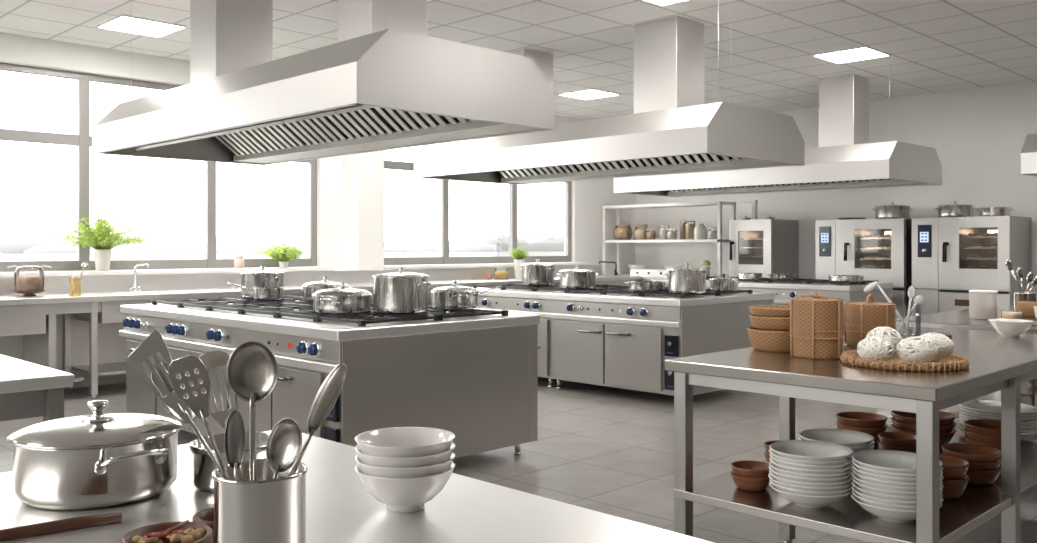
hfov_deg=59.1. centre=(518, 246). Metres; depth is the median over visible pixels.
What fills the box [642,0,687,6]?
recessed light
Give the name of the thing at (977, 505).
shelf
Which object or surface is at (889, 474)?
bowl
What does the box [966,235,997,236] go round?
tray
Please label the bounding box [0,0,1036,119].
ceiling
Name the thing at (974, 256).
baking tray
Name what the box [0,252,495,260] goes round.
ground
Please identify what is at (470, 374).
range
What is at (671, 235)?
storage jar
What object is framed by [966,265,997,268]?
baking tray
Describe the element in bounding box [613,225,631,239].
storage jar
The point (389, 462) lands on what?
bowl
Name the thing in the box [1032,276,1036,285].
bowl
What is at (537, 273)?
stock pot
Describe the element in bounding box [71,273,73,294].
candle
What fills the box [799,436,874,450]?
bowl
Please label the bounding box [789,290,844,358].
woven basket
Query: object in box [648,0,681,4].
diffuser
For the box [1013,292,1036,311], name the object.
steel canister
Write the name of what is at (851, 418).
bowl
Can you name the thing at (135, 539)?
nut
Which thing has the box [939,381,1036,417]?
shelf
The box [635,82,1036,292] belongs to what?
wall
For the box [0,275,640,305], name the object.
countertop
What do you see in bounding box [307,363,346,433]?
bowl
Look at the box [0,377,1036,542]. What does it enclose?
floor
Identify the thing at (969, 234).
baking tray
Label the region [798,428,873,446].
bowl
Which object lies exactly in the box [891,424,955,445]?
bowl
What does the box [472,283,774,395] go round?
range
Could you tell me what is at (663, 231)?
storage jar
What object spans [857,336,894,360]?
bread
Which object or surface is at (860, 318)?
woven basket
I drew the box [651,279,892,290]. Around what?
countertop
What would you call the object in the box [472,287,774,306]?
countertop
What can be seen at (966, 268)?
tray
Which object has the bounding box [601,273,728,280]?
countertop
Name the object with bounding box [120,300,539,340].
countertop
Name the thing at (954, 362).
woven tray
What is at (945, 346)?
yarn ball
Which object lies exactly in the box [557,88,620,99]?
recessed light
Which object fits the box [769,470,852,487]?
bowl
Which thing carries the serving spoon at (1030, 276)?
in the steel canister at (1017, 296)
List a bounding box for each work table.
[0,354,73,421]
[0,430,713,542]
[665,326,1036,542]
[896,305,1036,417]
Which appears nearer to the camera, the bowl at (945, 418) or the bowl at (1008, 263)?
the bowl at (945, 418)
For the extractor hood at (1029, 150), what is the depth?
9.38 m
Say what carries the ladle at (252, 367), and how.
in the utensil canister at (265, 509)
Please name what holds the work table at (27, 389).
on the floor
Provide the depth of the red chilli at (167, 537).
1.31 m
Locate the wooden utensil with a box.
[0,512,121,541]
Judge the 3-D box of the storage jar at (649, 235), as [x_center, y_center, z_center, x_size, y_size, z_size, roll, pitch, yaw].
[2.107,-0.201,14.552,0.160,0.170,0.160,0,0,-45]
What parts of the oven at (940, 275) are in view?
control panel, panel, handle, glass pane, handle, door, door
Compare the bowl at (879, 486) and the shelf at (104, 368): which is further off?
the shelf at (104, 368)
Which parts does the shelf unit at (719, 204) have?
post, post, shelf, shelf, post, post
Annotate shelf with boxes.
[72,362,125,375]
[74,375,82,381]
[674,424,1036,542]
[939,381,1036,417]
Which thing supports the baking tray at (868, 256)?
in the oven at (839, 243)
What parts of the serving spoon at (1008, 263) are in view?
handle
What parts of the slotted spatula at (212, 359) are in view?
handle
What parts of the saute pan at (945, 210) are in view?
lid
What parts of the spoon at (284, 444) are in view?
handle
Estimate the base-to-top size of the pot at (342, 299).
0.188 m
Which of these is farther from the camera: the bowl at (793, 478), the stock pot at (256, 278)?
the stock pot at (256, 278)
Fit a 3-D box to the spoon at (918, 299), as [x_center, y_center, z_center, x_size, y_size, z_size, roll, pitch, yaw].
[2.014,0.345,4.709,0.131,0.194,0.016,0,0,9]
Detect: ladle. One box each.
[227,341,277,479]
[864,281,910,332]
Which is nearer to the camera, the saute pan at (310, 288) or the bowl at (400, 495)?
the bowl at (400, 495)
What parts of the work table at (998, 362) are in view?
leg, leg, leg, leg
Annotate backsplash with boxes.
[0,265,600,294]
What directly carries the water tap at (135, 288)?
on the countertop at (52, 328)
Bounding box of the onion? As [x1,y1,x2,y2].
[485,273,491,278]
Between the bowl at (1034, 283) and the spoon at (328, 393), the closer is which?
the spoon at (328, 393)
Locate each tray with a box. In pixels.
[840,349,969,371]
[861,234,890,237]
[861,237,890,237]
[861,244,890,248]
[861,247,890,248]
[861,255,890,258]
[861,257,890,258]
[863,265,890,268]
[966,233,997,236]
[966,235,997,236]
[966,243,997,247]
[966,246,997,247]
[966,254,997,258]
[966,257,997,258]
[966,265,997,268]
[966,268,997,268]
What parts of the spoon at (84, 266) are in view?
handle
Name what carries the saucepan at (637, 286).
on the range at (616, 336)
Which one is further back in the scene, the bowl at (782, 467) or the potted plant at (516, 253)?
the potted plant at (516, 253)
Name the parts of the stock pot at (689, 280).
lid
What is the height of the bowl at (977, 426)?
0.080 m
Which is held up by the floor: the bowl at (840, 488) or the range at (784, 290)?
the range at (784, 290)
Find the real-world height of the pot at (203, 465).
0.082 m
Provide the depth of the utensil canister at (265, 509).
1.12 m
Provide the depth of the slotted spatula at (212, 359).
1.20 m
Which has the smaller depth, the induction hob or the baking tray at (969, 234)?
the baking tray at (969, 234)
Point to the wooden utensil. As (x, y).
(82, 522)
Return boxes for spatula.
[168,355,229,478]
[195,350,242,479]
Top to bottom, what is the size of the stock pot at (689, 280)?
0.267 m
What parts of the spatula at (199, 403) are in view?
handle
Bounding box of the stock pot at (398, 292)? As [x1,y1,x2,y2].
[371,267,430,312]
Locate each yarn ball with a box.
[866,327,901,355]
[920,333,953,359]
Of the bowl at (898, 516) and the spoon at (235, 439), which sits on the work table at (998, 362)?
the bowl at (898, 516)
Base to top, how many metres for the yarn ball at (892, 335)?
0.125 m
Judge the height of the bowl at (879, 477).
0.068 m
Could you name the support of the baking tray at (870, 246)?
in the oven at (839, 243)
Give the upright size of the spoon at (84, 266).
0.299 m
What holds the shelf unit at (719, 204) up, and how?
on the countertop at (643, 278)
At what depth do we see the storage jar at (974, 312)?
5.72 m
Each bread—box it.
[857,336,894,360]
[896,336,937,362]
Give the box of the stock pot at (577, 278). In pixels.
[556,265,598,288]
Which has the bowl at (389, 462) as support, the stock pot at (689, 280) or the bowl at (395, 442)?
the bowl at (395, 442)
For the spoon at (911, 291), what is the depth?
4.70 m
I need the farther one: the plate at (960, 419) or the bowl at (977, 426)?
the plate at (960, 419)
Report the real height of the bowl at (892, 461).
0.068 m
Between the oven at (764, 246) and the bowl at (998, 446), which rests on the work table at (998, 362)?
the bowl at (998, 446)
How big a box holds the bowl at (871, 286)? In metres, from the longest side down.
0.086 x 0.035 x 0.032 m
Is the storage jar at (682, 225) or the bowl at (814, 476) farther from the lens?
the storage jar at (682, 225)
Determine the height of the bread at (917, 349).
0.103 m
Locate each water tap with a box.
[127,264,148,291]
[599,261,618,274]
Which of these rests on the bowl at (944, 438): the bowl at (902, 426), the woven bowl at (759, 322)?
the bowl at (902, 426)
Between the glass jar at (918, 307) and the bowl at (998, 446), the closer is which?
the bowl at (998, 446)
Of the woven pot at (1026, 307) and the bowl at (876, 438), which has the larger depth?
the woven pot at (1026, 307)
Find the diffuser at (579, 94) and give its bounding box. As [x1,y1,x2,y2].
[562,90,616,98]
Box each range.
[119,295,540,457]
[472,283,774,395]
[651,276,892,304]
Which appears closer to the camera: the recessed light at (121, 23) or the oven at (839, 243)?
the recessed light at (121, 23)
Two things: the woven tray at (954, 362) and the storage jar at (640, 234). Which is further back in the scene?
the storage jar at (640, 234)
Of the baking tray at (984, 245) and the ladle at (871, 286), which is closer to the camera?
the ladle at (871, 286)
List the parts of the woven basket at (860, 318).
handle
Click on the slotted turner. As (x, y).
(154, 343)
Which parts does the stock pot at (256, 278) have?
lid, handle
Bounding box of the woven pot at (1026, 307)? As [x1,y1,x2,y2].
[1015,301,1036,316]
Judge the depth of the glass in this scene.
5.57 m
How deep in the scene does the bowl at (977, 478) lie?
3.67 m
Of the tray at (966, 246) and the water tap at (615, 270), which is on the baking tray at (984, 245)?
the tray at (966, 246)
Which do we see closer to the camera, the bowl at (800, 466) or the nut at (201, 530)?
the nut at (201, 530)
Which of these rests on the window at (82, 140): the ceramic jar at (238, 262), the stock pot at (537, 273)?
the ceramic jar at (238, 262)
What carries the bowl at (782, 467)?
on the bowl at (814, 476)
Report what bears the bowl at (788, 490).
on the bowl at (800, 500)
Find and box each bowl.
[81,263,88,269]
[120,521,212,542]
[193,507,213,542]
[227,341,277,401]
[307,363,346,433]
[355,427,455,457]
[355,442,454,467]
[355,452,455,477]
[355,462,455,512]
[628,265,646,269]
[664,265,685,269]
[730,460,769,477]
[730,471,769,490]
[747,327,789,351]
[749,305,789,316]
[750,314,789,329]
[764,440,781,453]
[764,451,769,462]
[768,473,851,491]
[769,440,853,460]
[769,448,851,465]
[769,453,852,469]
[769,457,851,474]
[769,461,852,478]
[769,465,851,482]
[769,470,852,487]
[769,479,852,496]
[769,482,852,507]
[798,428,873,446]
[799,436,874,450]
[799,439,874,454]
[836,411,887,427]
[836,420,887,434]
[836,428,886,448]
[851,450,942,473]
[851,471,942,491]
[851,485,942,505]
[851,493,942,522]
[852,459,942,477]
[852,463,942,482]
[852,468,943,486]
[852,477,943,496]
[852,480,942,501]
[852,490,942,510]
[864,281,877,292]
[878,432,915,446]
[878,441,915,452]
[891,410,955,425]
[891,417,955,432]
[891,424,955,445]
[908,286,914,297]
[914,295,922,303]
[939,454,969,479]
[941,443,1000,462]
[941,453,1000,470]
[942,474,969,499]
[964,419,1000,435]
[964,428,1000,443]
[964,435,1000,457]
[966,466,1000,485]
[988,319,1033,336]
[1005,260,1012,270]
[1017,267,1023,278]
[1026,271,1033,282]
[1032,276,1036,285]
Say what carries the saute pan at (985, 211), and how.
on the oven at (940, 275)
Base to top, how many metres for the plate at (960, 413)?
0.029 m
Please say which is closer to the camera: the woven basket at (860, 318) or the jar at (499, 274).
the woven basket at (860, 318)
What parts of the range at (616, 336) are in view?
door, leg, leg, rail, control panel, door, handle, handle, door, switch panel, switch panel, panel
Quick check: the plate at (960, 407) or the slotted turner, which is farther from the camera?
the plate at (960, 407)
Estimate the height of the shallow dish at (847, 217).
0.030 m
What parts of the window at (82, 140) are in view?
sill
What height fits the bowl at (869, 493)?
0.068 m
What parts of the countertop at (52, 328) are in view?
panel, divider panel, leg, leg, panel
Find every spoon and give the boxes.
[71,263,88,294]
[142,520,188,542]
[151,361,204,448]
[225,410,245,479]
[266,418,301,477]
[288,363,346,475]
[897,295,922,331]
[905,286,914,332]
[1005,260,1022,292]
[1017,267,1023,292]
[1025,271,1033,292]
[1028,276,1036,292]
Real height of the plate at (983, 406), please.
0.029 m
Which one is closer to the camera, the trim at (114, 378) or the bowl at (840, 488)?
the bowl at (840, 488)
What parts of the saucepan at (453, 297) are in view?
lid, handle, handle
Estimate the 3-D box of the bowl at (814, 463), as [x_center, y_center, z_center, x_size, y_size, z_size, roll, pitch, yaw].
[1.095,0.805,3.436,0.301,0.068,0.301,0,0,-2]
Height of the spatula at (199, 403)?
0.311 m
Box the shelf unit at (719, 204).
[602,201,735,276]
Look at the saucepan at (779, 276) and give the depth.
11.66 m
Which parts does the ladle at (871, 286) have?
handle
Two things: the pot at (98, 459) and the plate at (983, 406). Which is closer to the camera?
the pot at (98, 459)
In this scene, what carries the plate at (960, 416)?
on the plate at (960, 419)
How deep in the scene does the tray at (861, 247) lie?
12.13 m
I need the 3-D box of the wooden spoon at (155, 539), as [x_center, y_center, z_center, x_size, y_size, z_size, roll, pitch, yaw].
[-0.498,0.402,1.287,0.018,0.017,0.079,0,0,22]
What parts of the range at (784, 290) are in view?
control panel, rail, panel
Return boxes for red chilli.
[147,530,165,537]
[165,532,186,540]
[172,528,194,533]
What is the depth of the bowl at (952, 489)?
3.47 m
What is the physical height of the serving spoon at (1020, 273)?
0.304 m
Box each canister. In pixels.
[212,459,307,542]
[694,224,706,238]
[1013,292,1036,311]
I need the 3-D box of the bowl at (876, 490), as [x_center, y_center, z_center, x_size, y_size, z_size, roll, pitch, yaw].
[1.348,0.868,3.258,0.301,0.068,0.301,0,0,-29]
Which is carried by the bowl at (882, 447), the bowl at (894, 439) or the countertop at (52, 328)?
the bowl at (894, 439)
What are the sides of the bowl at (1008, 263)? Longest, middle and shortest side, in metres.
0.085 x 0.046 x 0.017 m
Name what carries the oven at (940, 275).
on the floor
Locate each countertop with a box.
[0,265,640,397]
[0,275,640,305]
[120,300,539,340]
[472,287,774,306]
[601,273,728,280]
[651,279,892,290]
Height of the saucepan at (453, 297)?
0.188 m
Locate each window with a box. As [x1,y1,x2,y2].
[0,62,334,277]
[384,160,590,268]
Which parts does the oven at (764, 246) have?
handle, door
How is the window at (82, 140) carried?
in the wall at (588, 196)
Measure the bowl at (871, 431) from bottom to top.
0.075 m
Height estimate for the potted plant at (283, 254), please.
0.289 m
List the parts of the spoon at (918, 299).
handle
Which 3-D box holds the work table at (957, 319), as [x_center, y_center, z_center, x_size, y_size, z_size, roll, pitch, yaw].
[3.741,0.917,5.579,2.020,0.935,2.200,0,0,-45]
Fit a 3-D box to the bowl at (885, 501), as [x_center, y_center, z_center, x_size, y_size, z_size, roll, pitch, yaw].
[1.345,0.899,3.256,0.301,0.068,0.301,0,0,22]
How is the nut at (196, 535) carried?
in the wooden bowl at (142, 531)
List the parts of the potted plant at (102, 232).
pot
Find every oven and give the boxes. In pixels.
[729,219,798,278]
[816,218,911,317]
[912,216,1030,315]
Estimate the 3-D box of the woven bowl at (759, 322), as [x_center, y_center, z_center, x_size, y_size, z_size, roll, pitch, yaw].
[1.155,0.328,4.026,0.271,0.056,0.271,0,0,-45]
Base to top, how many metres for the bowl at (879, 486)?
0.068 m
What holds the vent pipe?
attached to the oven at (764, 246)
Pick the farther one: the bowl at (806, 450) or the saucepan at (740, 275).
the saucepan at (740, 275)
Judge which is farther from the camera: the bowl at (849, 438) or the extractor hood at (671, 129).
the extractor hood at (671, 129)
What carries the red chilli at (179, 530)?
in the wooden bowl at (142, 531)
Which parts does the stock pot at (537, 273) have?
lid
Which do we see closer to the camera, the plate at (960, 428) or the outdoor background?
the plate at (960, 428)
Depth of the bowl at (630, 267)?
14.82 m
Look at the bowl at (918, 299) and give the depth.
4.70 m
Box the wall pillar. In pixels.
[343,151,383,269]
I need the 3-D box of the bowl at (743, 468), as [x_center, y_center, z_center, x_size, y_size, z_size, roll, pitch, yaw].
[0.933,0.902,3.663,0.168,0.060,0.168,0,0,-29]
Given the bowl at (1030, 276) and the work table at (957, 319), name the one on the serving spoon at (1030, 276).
the bowl at (1030, 276)
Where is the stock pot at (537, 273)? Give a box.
[521,259,554,284]
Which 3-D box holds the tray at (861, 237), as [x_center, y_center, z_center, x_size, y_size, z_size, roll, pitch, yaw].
[4.914,-0.126,12.290,0.450,0.022,0.430,0,0,-45]
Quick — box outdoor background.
[0,230,495,253]
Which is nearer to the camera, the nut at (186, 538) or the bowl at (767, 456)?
the nut at (186, 538)
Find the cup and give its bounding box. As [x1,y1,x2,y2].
[1033,306,1036,318]
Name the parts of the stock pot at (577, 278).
lid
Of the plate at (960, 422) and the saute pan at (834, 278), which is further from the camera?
the saute pan at (834, 278)
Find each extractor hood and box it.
[92,0,554,164]
[414,0,803,184]
[614,74,941,196]
[1021,134,1036,176]
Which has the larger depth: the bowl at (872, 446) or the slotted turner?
the bowl at (872, 446)
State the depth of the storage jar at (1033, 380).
5.95 m
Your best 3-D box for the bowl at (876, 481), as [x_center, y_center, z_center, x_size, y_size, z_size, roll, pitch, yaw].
[1.348,0.836,3.258,0.301,0.068,0.301,0,0,4]
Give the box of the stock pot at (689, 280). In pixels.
[664,263,709,293]
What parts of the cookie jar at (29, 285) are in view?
glass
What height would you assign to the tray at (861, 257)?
0.022 m
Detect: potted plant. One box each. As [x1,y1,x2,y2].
[53,208,152,270]
[256,243,306,267]
[507,246,529,278]
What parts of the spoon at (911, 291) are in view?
handle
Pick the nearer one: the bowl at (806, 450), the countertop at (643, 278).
the bowl at (806, 450)
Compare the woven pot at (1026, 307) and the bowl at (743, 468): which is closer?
the bowl at (743, 468)
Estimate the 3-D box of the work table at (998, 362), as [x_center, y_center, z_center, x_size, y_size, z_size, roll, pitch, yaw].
[1.752,0.917,4.082,2.250,0.935,1.055,0,0,-45]
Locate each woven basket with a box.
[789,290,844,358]
[844,294,895,345]
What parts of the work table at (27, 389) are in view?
leg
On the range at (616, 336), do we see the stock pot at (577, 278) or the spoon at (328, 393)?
the stock pot at (577, 278)
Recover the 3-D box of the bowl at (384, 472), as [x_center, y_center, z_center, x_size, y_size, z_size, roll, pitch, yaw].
[-0.195,0.397,1.580,0.173,0.072,0.173,0,0,-12]
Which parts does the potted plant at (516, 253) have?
pot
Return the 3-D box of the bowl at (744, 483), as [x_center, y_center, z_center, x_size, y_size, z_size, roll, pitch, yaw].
[0.933,0.934,3.663,0.168,0.060,0.168,0,0,-45]
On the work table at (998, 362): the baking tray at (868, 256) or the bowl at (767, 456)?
the bowl at (767, 456)
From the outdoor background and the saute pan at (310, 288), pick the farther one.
the outdoor background
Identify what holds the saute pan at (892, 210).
on the oven at (839, 243)
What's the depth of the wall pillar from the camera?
11.48 m
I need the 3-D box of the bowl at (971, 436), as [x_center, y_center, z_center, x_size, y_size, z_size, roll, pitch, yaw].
[2.185,0.890,4.221,0.236,0.080,0.236,0,0,-29]
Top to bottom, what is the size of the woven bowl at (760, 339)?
0.092 m
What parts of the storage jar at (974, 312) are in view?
lid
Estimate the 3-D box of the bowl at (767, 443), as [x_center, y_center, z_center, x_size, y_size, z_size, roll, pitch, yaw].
[1.153,0.894,4.023,0.144,0.060,0.144,0,0,-29]
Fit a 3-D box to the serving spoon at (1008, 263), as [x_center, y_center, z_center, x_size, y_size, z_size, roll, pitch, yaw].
[3.363,0.263,6.151,0.185,0.355,0.017,0,0,-1]
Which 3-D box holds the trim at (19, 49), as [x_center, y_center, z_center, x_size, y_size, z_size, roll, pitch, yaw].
[-3.348,-1.925,10.433,15.220,0.269,0.030,0,0,-45]
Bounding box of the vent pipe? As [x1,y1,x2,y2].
[741,200,757,219]
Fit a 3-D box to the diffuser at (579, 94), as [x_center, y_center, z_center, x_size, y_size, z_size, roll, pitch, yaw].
[0.948,-2.052,12.290,0.570,0.008,0.570,0,0,-45]
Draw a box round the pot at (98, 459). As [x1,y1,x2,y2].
[7,400,182,509]
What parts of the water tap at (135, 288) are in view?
spout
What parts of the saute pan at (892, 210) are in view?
lid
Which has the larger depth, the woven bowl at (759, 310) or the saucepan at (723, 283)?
the saucepan at (723, 283)
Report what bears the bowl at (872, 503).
on the bowl at (898, 516)
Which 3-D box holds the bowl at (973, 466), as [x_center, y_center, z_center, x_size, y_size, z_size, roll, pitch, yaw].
[1.863,0.897,3.765,0.224,0.068,0.224,0,0,-29]
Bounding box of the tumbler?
[69,278,80,295]
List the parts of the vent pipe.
arm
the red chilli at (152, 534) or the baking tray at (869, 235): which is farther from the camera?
the baking tray at (869, 235)
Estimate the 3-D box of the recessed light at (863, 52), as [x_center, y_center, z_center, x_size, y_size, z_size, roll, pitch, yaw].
[3.557,-2.050,9.779,0.610,0.016,0.610,0,0,-45]
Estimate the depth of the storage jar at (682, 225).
14.18 m
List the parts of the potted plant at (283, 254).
pot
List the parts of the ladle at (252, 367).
handle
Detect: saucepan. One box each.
[228,282,283,299]
[430,281,501,309]
[625,281,658,291]
[656,281,666,289]
[707,274,740,290]
[737,273,761,278]
[767,273,798,279]
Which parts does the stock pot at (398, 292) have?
lid, handle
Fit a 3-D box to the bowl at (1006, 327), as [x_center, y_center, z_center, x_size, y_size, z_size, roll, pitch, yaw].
[2.475,0.409,4.600,0.207,0.081,0.207,0,0,-45]
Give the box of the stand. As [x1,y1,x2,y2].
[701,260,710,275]
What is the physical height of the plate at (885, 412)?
0.029 m
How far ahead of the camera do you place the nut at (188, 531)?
1.32 m
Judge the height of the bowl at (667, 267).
0.158 m
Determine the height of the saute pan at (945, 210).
0.214 m
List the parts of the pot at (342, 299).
handle, lid, knob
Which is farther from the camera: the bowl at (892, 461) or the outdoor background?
the outdoor background
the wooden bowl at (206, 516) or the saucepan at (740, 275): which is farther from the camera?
the saucepan at (740, 275)
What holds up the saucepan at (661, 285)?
on the range at (616, 336)
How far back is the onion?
12.62 m
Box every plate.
[876,409,892,417]
[959,400,1036,414]
[959,406,1036,417]
[959,409,1036,420]
[959,412,1036,423]
[959,414,1036,426]
[959,418,1036,429]
[959,420,1036,432]
[959,423,1036,435]
[959,427,1036,438]
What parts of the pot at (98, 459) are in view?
lid, knob, handle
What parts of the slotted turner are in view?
handle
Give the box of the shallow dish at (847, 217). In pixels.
[837,217,865,219]
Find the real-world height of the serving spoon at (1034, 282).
0.246 m
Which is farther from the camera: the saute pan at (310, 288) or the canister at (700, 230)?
the canister at (700, 230)
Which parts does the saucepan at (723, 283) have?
lid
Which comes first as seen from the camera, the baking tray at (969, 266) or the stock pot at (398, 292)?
the stock pot at (398, 292)
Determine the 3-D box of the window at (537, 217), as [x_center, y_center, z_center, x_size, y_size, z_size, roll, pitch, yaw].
[-0.442,-0.752,13.212,4.020,2.075,0.460,0,0,-45]
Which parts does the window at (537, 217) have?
sill, glass pane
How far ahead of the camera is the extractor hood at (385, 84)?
5.85 m
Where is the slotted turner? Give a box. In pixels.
[128,329,223,477]
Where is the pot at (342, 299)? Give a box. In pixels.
[312,282,371,312]
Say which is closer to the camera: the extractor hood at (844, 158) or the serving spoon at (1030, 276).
the serving spoon at (1030, 276)
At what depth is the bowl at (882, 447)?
3.96 m
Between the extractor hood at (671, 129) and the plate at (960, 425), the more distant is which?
the extractor hood at (671, 129)
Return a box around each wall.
[0,61,634,273]
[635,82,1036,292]
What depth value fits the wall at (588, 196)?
14.77 m
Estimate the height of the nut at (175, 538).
0.015 m
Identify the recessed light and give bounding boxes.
[95,14,187,37]
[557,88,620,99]
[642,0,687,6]
[811,46,891,63]
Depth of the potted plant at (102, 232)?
9.26 m
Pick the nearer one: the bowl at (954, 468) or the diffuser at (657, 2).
the bowl at (954, 468)
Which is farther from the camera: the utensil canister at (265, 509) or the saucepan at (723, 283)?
the saucepan at (723, 283)
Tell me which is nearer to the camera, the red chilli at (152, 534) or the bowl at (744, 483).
the red chilli at (152, 534)
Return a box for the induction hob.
[630,269,667,276]
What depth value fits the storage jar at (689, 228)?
14.04 m
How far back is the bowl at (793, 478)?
3.32 m
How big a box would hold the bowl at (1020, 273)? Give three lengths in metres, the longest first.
0.085 x 0.046 x 0.017 m
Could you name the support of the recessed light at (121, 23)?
in the ceiling
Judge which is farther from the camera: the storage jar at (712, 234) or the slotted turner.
the storage jar at (712, 234)
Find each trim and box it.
[0,33,580,123]
[6,265,582,387]
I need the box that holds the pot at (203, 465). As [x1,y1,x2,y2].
[189,432,269,492]
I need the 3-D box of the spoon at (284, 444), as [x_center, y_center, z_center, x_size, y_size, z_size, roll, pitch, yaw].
[-0.307,0.327,1.140,0.077,0.229,0.024,0,0,-2]
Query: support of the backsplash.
attached to the countertop at (52, 328)
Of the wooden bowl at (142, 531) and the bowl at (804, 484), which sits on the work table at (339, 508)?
the wooden bowl at (142, 531)
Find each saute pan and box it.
[298,276,351,299]
[828,275,863,281]
[872,202,912,218]
[935,201,974,216]
[976,207,1013,215]
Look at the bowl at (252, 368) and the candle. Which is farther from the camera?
the candle
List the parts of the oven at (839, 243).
control panel, handle, door, door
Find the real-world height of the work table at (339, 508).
0.935 m
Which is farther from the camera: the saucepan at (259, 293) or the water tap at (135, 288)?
the water tap at (135, 288)
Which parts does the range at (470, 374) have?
door, door, knob, door, knob, rail, control panel, door, handle, door, knob, knob, switch panel, switch panel, panel, leg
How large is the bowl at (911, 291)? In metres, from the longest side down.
0.070 x 0.036 x 0.013 m
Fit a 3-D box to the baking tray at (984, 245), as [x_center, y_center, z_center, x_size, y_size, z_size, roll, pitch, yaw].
[5.837,-0.017,11.367,0.450,0.061,0.380,0,0,-45]
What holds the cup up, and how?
on the work table at (957, 319)
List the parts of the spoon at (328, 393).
handle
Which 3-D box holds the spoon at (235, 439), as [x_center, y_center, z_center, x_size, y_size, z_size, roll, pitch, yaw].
[-0.350,0.320,1.126,0.018,0.241,0.022,0,0,29]
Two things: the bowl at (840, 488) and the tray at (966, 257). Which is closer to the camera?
the bowl at (840, 488)
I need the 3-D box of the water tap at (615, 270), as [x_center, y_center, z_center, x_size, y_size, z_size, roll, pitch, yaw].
[1.450,0.338,14.741,0.322,0.222,0.270,0,0,9]
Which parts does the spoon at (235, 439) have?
handle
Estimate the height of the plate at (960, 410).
0.029 m
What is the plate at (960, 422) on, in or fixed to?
on the plate at (960, 425)
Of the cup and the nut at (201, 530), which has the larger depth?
the cup
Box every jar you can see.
[7,266,51,295]
[234,255,243,267]
[494,268,507,278]
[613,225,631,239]
[634,225,648,239]
[646,229,655,239]
[659,225,668,239]
[667,229,676,239]
[680,220,685,238]
[685,221,694,238]
[708,227,716,238]
[900,305,920,335]
[969,290,997,318]
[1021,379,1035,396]
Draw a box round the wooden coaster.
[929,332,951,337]
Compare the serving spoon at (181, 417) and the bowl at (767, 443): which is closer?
the serving spoon at (181, 417)
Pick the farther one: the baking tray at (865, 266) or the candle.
the baking tray at (865, 266)
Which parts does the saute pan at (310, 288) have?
lid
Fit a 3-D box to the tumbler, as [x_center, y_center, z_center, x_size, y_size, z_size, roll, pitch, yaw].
[-4.080,0.367,8.420,0.104,0.165,0.104,0,0,-45]
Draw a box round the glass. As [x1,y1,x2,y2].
[1001,310,1022,319]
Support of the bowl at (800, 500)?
on the work table at (998, 362)
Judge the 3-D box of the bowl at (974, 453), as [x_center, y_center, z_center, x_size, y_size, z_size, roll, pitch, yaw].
[1.863,0.865,3.765,0.224,0.068,0.224,0,0,-14]
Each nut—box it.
[130,535,141,542]
[170,533,183,542]
[181,535,193,542]
[184,528,194,534]
[189,531,201,540]
[195,528,204,537]
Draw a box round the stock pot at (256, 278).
[240,266,283,297]

